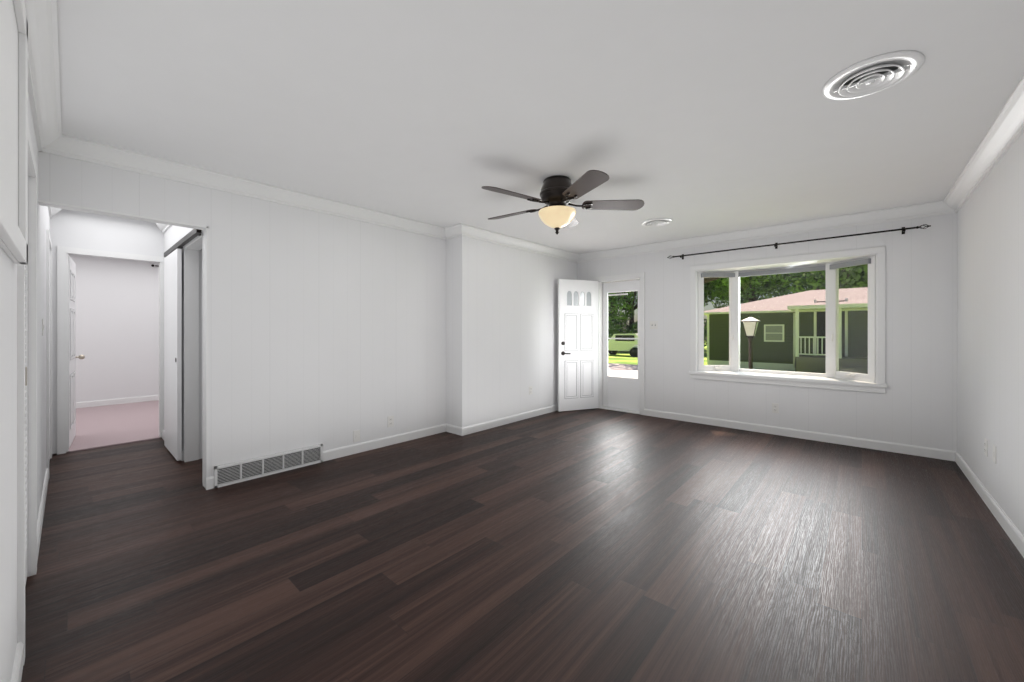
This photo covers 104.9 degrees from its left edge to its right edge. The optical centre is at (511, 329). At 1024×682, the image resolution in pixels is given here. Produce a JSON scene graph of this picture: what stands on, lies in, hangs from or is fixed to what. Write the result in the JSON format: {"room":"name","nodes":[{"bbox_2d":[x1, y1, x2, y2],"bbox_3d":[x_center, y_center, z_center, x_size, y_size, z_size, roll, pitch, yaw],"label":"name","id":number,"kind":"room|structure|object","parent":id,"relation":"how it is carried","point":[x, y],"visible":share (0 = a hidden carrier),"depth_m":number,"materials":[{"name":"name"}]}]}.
{"room":"living room","nodes":[
{"label":"living room","id":0,"kind":"room"},
{"bbox_2d":[0,95,49,681],"bbox_3d":[-2.020,0.013,1.560,6.828,2.440,0.100,0,0,42],"label":"wall","id":1,"kind":"structure","parent":0,"point":[8,455],"depth_m":1.34,"materials":[{"name":"paint"}]},
{"bbox_2d":[0,0,27,264],"bbox_3d":[-1.281,-0.647,0.990,1.130,0.840,0.030,0,0,42],"label":"panel","id":2,"kind":"object","parent":1,"relation":"attached to","point":[13,133],"visible":1,"depth_m":1.21,"materials":[{"name":"white wood"}]},
{"bbox_2d":[11,642,22,681],"bbox_3d":[-0.697,1.187,0.460,2.954,0.092,0.014,0,0,42],"label":"baseboard","id":3,"kind":"structure","parent":1,"relation":"attached to","point":[18,661],"depth_m":1.36,"materials":[{"name":"white wood"}]},
{"bbox_2d":[25,265,26,585],"bbox_3d":[-2.138,0.231,1.712,0.740,1.975,0.065,0,0,42],"label":"door","id":4,"kind":"structure","parent":1,"relation":"in","point":[25,424],"depth_m":1.91,"materials":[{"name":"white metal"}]},
{"bbox_2d":[17,126,44,665],"bbox_3d":[-2.123,0.203,1.729,0.870,2.060,0.016,0,0,42],"label":"door frame","id":5,"kind":"structure","parent":1,"relation":"attached to","point":[31,158],"depth_m":1.46,"materials":[{"name":"white wood"}]},
{"bbox_2d":[42,319,43,335],"bbox_3d":[-3.295,-0.017,2.765,0.070,0.115,0.008,0,0,42],"label":"light switch","id":6,"kind":"object","parent":1,"relation":"attached to","point":[42,327],"visible":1,"depth_m":2.74,"materials":[{"name":"white plastic"}]},
{"bbox_2d":[37,468,48,561],"bbox_3d":[-3.140,1.187,2.631,1.858,0.092,0.014,0,0,42],"label":"baseboard","id":7,"kind":"structure","parent":1,"relation":"attached to","point":[45,486],"depth_m":2.53,"materials":[{"name":"white wood"}]},
{"bbox_2d":[25,0,64,217],"bbox_3d":[-2.027,-1.151,1.695,6.618,0.112,0.095,0,0,42],"label":"crown molding","id":8,"kind":"structure","parent":1,"relation":"attached to","point":[43,55],"depth_m":1.78,"materials":[{"name":"white wood"}]},
{"bbox_2d":[50,209,163,454],"bbox_3d":[-4.352,0.013,4.135,0.100,2.440,4.800,0,0,42],"label":"wall","id":9,"kind":"structure","parent":0,"point":[77,229],"depth_m":4.07,"materials":[{"name":"paint"}]},
{"bbox_2d":[68,256,84,447],"bbox_3d":[-4.769,0.228,4.275,0.701,1.970,0.189,0,0,42],"label":"bedroom door","id":10,"kind":"structure","parent":9,"relation":"in","point":[72,356],"depth_m":4.19,"materials":[{"name":"white wood"}]},
{"bbox_2d":[53,400,161,454],"bbox_3d":[-5.604,1.287,5.248,3.450,0.132,4.800,0,0,42],"label":"floor","id":11,"kind":"structure","parent":0,"point":[107,425],"depth_m":5.02,"materials":[{"name":"pink carpet"}]},
{"bbox_2d":[68,255,158,401],"bbox_3d":[-6.793,0.013,6.304,0.270,2.440,4.800,0,0,42],"label":"wall","id":12,"kind":"structure","parent":0,"point":[117,323],"depth_m":6.45,"materials":[{"name":"paint"}]},
{"bbox_2d":[76,395,158,407],"bbox_3d":[-6.686,1.175,6.210,0.014,0.092,4.600,0,0,42],"label":"baseboard","id":13,"kind":"structure","parent":12,"relation":"attached to","point":[152,397],"depth_m":6.44,"materials":[{"name":"white wood"}]},
{"bbox_2d":[164,225,202,460],"bbox_3d":[-3.164,0.013,3.836,2.073,2.440,0.100,0,0,42],"label":"wall","id":14,"kind":"structure","parent":0,"point":[173,235],"depth_m":3.74,"materials":[{"name":"paint"}]},
{"bbox_2d":[155,223,171,233],"bbox_3d":[-3.229,-1.151,3.762,2.073,0.112,0.095,0,0,42],"label":"crown molding","id":15,"kind":"structure","parent":14,"relation":"attached to","point":[163,227],"depth_m":4.33,"materials":[{"name":"white wood"}]},
{"bbox_2d":[162,430,182,460],"bbox_3d":[-3.538,1.187,4.092,1.174,0.092,0.014,0,0,42],"label":"baseboard","id":16,"kind":"structure","parent":14,"relation":"attached to","point":[163,430],"depth_m":4.40,"materials":[{"name":"white wood"}]},
{"bbox_2d":[164,229,201,256],"bbox_3d":[-3.066,-0.789,3.648,1.610,0.045,0.050,0,0,42],"label":"sliding track","id":17,"kind":"object","parent":14,"relation":"attached to","point":[187,238],"visible":0.75,"depth_m":3.45,"materials":[{"name":"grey metal"}]},
{"bbox_2d":[164,248,181,460],"bbox_3d":[-3.362,0.231,3.894,0.740,1.965,0.036,0,0,42],"label":"sliding door","id":18,"kind":"structure","parent":17,"relation":"hanging from","point":[173,352],"depth_m":3.77,"materials":[{"name":"white wood"}]},
{"bbox_2d":[199,249,201,458],"bbox_3d":[-2.471,0.013,3.745,0.870,2.440,0.685,0,0,42],"label":"wall","id":19,"kind":"structure","parent":0,"point":[200,354],"depth_m":3.76,"materials":[{"name":"paint"}]},
{"bbox_2d":[38,151,576,476],"bbox_3d":[-0.958,0.013,4.461,0.396,2.440,5.648,0,0,42],"label":"wall","id":20,"kind":"structure","parent":0,"point":[328,331],"depth_m":3.82,"materials":[{"name":"paint"}]},
{"bbox_2d":[45,201,207,487],"bbox_3d":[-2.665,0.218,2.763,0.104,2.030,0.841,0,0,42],"label":"door frame","id":21,"kind":"structure","parent":20,"relation":"attached to","point":[191,346],"depth_m":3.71,"materials":[{"name":"white wood"}]},
{"bbox_2d":[65,135,452,239],"bbox_3d":[-1.779,-1.151,3.613,0.120,0.112,3.049,0,0,42],"label":"crown molding","id":22,"kind":"structure","parent":20,"relation":"attached to","point":[76,148],"depth_m":3.10,"materials":[{"name":"white wood"}]},
{"bbox_2d":[214,444,322,487],"bbox_3d":[-2.044,1.151,3.369,0.022,0.165,0.820,0,0,42],"label":"air vent","id":23,"kind":"object","parent":20,"relation":"in","point":[241,471],"visible":0.96,"depth_m":3.33,"materials":[{"name":"white metal"}]},
{"bbox_2d":[353,430,359,442],"bbox_3d":[-1.551,1.063,3.934,0.008,0.115,0.070,0,0,42],"label":"outlet","id":24,"kind":"object","parent":20,"relation":"attached to","point":[356,435],"visible":1,"depth_m":3.93,"materials":[{"name":"white plastic"}]},
{"bbox_2d":[323,424,450,461],"bbox_3d":[-1.285,1.187,4.229,0.014,0.092,1.472,0,0,42],"label":"baseboard","id":25,"kind":"structure","parent":20,"relation":"attached to","point":[331,454],"depth_m":4.13,"materials":[{"name":"white wood"}]},
{"bbox_2d":[388,415,393,426],"bbox_3d":[-1.299,0.983,4.218,0.008,0.115,0.070,0,0,42],"label":"outlet","id":26,"kind":"object","parent":20,"relation":"attached to","point":[390,421],"visible":1,"depth_m":4.21,"materials":[{"name":"white plastic"}]},
{"bbox_2d":[459,404,557,435],"bbox_3d":[0.244,1.187,5.504,0.014,0.092,2.493,0,0,42],"label":"baseboard","id":27,"kind":"structure","parent":20,"relation":"attached to","point":[467,430],"depth_m":5.12,"materials":[{"name":"white wood"}]},
{"bbox_2d":[453,223,580,262],"bbox_3d":[0.211,-1.151,5.413,0.104,0.112,2.476,0,0,42],"label":"crown molding","id":28,"kind":"structure","parent":20,"relation":"attached to","point":[461,229],"depth_m":5.15,"materials":[{"name":"white wood"}]},
{"bbox_2d":[21,408,1023,681],"bbox_3d":[-0.389,1.293,3.387,6.818,0.120,6.798,0,0,42],"label":"floor","id":29,"kind":"structure","parent":0,"point":[597,544],"depth_m":2.06,"materials":[{"name":"brown wood"}]},
{"bbox_2d":[56,0,1023,253],"bbox_3d":[-2.035,-1.267,4.131,10.268,0.120,7.872,0,0,42],"label":"ceiling","id":30,"kind":"structure","parent":0,"point":[693,118],"depth_m":2.08,"materials":[{"name":"paint"}]},
{"bbox_2d":[482,170,643,233],"bbox_3d":[0.323,-0.987,3.194,1.312,0.440,1.335,0,0,42],"label":"ceiling fan","id":31,"kind":"object","parent":30,"relation":"hanging from","point":[558,193],"visible":1,"depth_m":3.08,"materials":[{"name":"brown metal"}]},
{"bbox_2d":[641,218,672,226],"bbox_3d":[1.624,-1.192,4.417,0.330,0.029,0.330,0,0,42],"label":"ceiling vent","id":32,"kind":"object","parent":30,"relation":"in","point":[656,222],"visible":1,"depth_m":4.37,"materials":[{"name":"white metal"}]},
{"bbox_2d":[822,50,924,99],"bbox_3d":[1.710,-1.192,1.879,0.360,0.029,0.360,0,0,42],"label":"ceiling vent","id":33,"kind":"object","parent":30,"relation":"in","point":[873,75],"visible":1,"depth_m":1.84,"materials":[{"name":"white metal"}]},
{"bbox_2d":[577,213,956,450],"bbox_3d":[2.481,0.013,5.283,5.045,2.440,0.150,0,0,42],"label":"wall","id":34,"kind":"structure","parent":0,"point":[915,404],"depth_m":4.16,"materials":[{"name":"paint"}]},
{"bbox_2d":[558,279,598,411],"bbox_3d":[1.013,0.232,6.030,0.369,1.978,0.660,0,0,42],"label":"entry door","id":35,"kind":"structure","parent":34,"relation":"in","point":[578,344],"depth_m":5.99,"materials":[{"name":"white wood"}]},
{"bbox_2d":[594,272,644,414],"bbox_3d":[1.667,0.203,6.016,0.820,2.060,0.196,0,0,42],"label":"door frame","id":36,"kind":"structure","parent":34,"relation":"attached to","point":[635,276],"depth_m":5.85,"materials":[{"name":"white metal"}]},
{"bbox_2d":[603,280,639,410],"bbox_3d":[1.683,0.235,6.033,0.650,1.955,0.083,0,0,42],"label":"storm door","id":37,"kind":"structure","parent":34,"relation":"in","point":[622,392],"depth_m":6.08,"materials":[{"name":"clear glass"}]},
{"bbox_2d":[650,321,657,328],"bbox_3d":[2.011,-0.067,5.589,0.115,0.115,0.017,0,0,42],"label":"light switch","id":38,"kind":"object","parent":34,"relation":"attached to","point":[653,324],"visible":1,"depth_m":5.59,"materials":[{"name":"white plastic"}]},
{"bbox_2d":[581,201,940,261],"bbox_3d":[2.545,-1.151,5.063,4.041,0.112,0.095,0,0,42],"label":"crown molding","id":39,"kind":"structure","parent":34,"relation":"attached to","point":[932,208],"depth_m":4.53,"materials":[{"name":"white wood"}]},
{"bbox_2d":[772,403,778,412],"bbox_3d":[3.097,0.923,4.629,0.070,0.115,0.008,0,0,42],"label":"outlet","id":40,"kind":"object","parent":34,"relation":"attached to","point":[775,407],"visible":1,"depth_m":4.63,"materials":[{"name":"white plastic"}]},
{"bbox_2d":[689,246,887,392],"bbox_3d":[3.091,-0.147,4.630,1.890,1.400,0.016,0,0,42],"label":"window frame","id":41,"kind":"structure","parent":34,"relation":"in","point":[880,251],"depth_m":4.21,"materials":[{"name":"white wood"}]},
{"bbox_2d":[645,409,950,460],"bbox_3d":[3.030,1.187,4.685,2.994,0.092,0.014,0,0,42],"label":"baseboard","id":42,"kind":"structure","parent":34,"relation":"attached to","point":[830,438],"depth_m":4.38,"materials":[{"name":"white wood"}]},
{"bbox_2d":[667,224,930,258],"bbox_3d":[3.071,-0.987,4.585,2.483,0.070,0.109,0,0,42],"label":"curtain rod","id":43,"kind":"object","parent":34,"relation":"attached to","point":[903,229],"visible":1,"depth_m":4.34,"materials":[{"name":"brown metal"}]},
{"bbox_2d":[957,131,1023,535],"bbox_3d":[2.298,0.013,1.467,0.150,2.440,6.098,0,0,42],"label":"wall","id":44,"kind":"structure","parent":0,"point":[990,310],"depth_m":2.65,"materials":[{"name":"paint"}]},
{"bbox_2d":[941,75,1023,214],"bbox_3d":[2.296,-1.151,1.650,0.095,0.112,5.528,0,0,42],"label":"crown molding","id":45,"kind":"structure","parent":44,"relation":"attached to","point":[1001,136],"depth_m":2.51,"materials":[{"name":"white wood"}]},
{"bbox_2d":[984,438,987,456],"bbox_3d":[3.392,0.843,2.818,0.008,0.115,0.070,0,0,42],"label":"electrical outlet","id":46,"kind":"object","parent":44,"relation":"attached to","point":[986,447],"visible":1,"depth_m":2.80,"materials":[{"name":"white plastic"}]},
{"bbox_2d":[951,451,1023,557],"bbox_3d":[2.286,1.187,1.578,0.014,0.092,5.648,0,0,42],"label":"baseboard","id":47,"kind":"structure","parent":44,"relation":"attached to","point":[1005,523],"depth_m":2.63,"materials":[{"name":"white wood"}]},
{"bbox_2d":[993,444,995,463],"bbox_3d":[3.233,0.833,2.639,0.008,0.115,0.070,0,0,42],"label":"electrical outlet","id":48,"kind":"object","parent":44,"relation":"attached to","point":[994,453],"visible":1,"depth_m":2.63,"materials":[{"name":"white plastic"}]},
{"bbox_3d":[3.316,-0.117,4.882,1.870,1.840,0.380,0,0,42],"label":"wall","id":49,"kind":"structure","parent":0,"visible":0},
{"bbox_2d":[698,255,875,382],"bbox_3d":[3.260,-0.117,4.819,1.808,1.340,0.378,0,0,42],"label":"bay window","id":50,"kind":"structure","parent":49,"relation":"in","point":[832,280],"depth_m":4.62,"materials":[{"name":"clear glass"}]},
{"label":"outside","id":51,"kind":"structure","parent":0,"visible":0},
{"bbox_2d":[608,342,706,364],"bbox_3d":[17.396,2.033,23.337,85.000,0.600,82.000,0,0,42],"label":"ground","id":52,"kind":"structure","parent":51,"point":[618,358],"depth_m":23.68,"materials":[{"name":"plant"}]},
{"bbox_2d":[608,313,630,340],"bbox_3d":[7.889,0.273,32.259,4.209,3.210,3.888,0,0,42],"label":"tree","id":53,"kind":"object","parent":52,"relation":"on","point":[612,330],"depth_m":30.86,"materials":[{"name":"green plant"}]},
{"bbox_2d":[608,363,637,378],"bbox_3d":[2.937,1.498,10.305,5.500,0.470,7.893,0,0,42],"label":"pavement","id":54,"kind":"structure","parent":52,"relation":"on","point":[630,371],"depth_m":12.18,"materials":[{"name":"white concrete"}]},
{"bbox_2d":[608,333,637,356],"bbox_3d":[7.447,1.006,26.293,3.655,1.537,1.666,0,0,42],"label":"car","id":55,"kind":"object","parent":52,"relation":"on","point":[617,345],"depth_m":25.49,"materials":[{"name":"green metal"}]},
{"bbox_2d":[608,291,637,324],"bbox_3d":[9.952,-2.768,32.911,8.018,9.001,8.220,0,0,42],"label":"tree","id":56,"kind":"object","parent":52,"relation":"on","point":[630,308],"depth_m":31.09,"materials":[{"name":"green plant"}]},
{"bbox_2d":[624,321,637,333],"bbox_3d":[10.698,0.546,31.349,3.308,2.756,3.482,0,0,42],"label":"tree","id":57,"kind":"object","parent":52,"relation":"on","point":[632,328],"depth_m":30.92,"materials":[{"name":"green plant"}]},
{"bbox_2d":[704,319,706,346],"bbox_3d":[12.148,0.234,28.033,4.361,2.933,4.358,0,0,42],"label":"tree","id":58,"kind":"object","parent":52,"relation":"on","point":[705,332],"depth_m":26.82,"materials":[{"name":"green plant"}]},
{"bbox_2d":[704,282,712,306],"bbox_3d":[12.999,-2.680,30.136,5.238,8.826,7.615,0,0,42],"label":"tree","id":59,"kind":"object","parent":52,"relation":"on","point":[706,299],"depth_m":28.18,"materials":[{"name":"green plant"}]},
{"bbox_2d":[704,274,773,283],"bbox_3d":[7.113,-1.979,13.960,9.808,7.492,4.185,0,0,42],"label":"tree","id":60,"kind":"object","parent":52,"relation":"on","point":[713,279],"depth_m":14.00,"materials":[{"name":"green plant"}]},
{"bbox_2d":[704,273,791,307],"bbox_3d":[16.010,-2.560,27.066,6.875,8.586,7.039,0,0,42],"label":"tree","id":61,"kind":"object","parent":52,"relation":"on","point":[752,291],"depth_m":26.02,"materials":[{"name":"green plant"}]},
{"bbox_2d":[742,315,759,368],"bbox_3d":[5.036,0.708,8.301,0.310,2.050,0.310,0,0,42],"label":"lamp post","id":62,"kind":"object","parent":52,"relation":"on","point":[748,330],"depth_m":8.26,"materials":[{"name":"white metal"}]},
{"bbox_2d":[707,278,795,301],"bbox_3d":[19.177,-4.267,32.668,9.503,12.000,7.680,0,0,42],"label":"tree","id":63,"kind":"object","parent":52,"relation":"on","point":[728,292],"depth_m":32.28,"materials":[{"name":"green plant"}]},
{"bbox_2d":[704,287,867,373],"bbox_3d":[14.348,-0.002,15.016,12.200,3.470,9.190,0,0,42],"label":"house","id":64,"kind":"structure","parent":52,"relation":"on","point":[719,337],"depth_m":15.18,"materials":[{"name":"green wood"}]},
{"bbox_2d":[771,274,820,295],"bbox_3d":[23.157,-4.477,29.119,7.402,12.420,8.986,0,0,42],"label":"tree","id":65,"kind":"object","parent":52,"relation":"on","point":[790,285],"depth_m":30.05,"materials":[{"name":"green plant"}]},
{"bbox_2d":[780,264,867,295],"bbox_3d":[20.206,-2.579,23.280,6.847,8.624,6.831,0,0,42],"label":"tree","id":66,"kind":"object","parent":52,"relation":"on","point":[806,277],"depth_m":22.37,"materials":[{"name":"green plant"}]}
]}

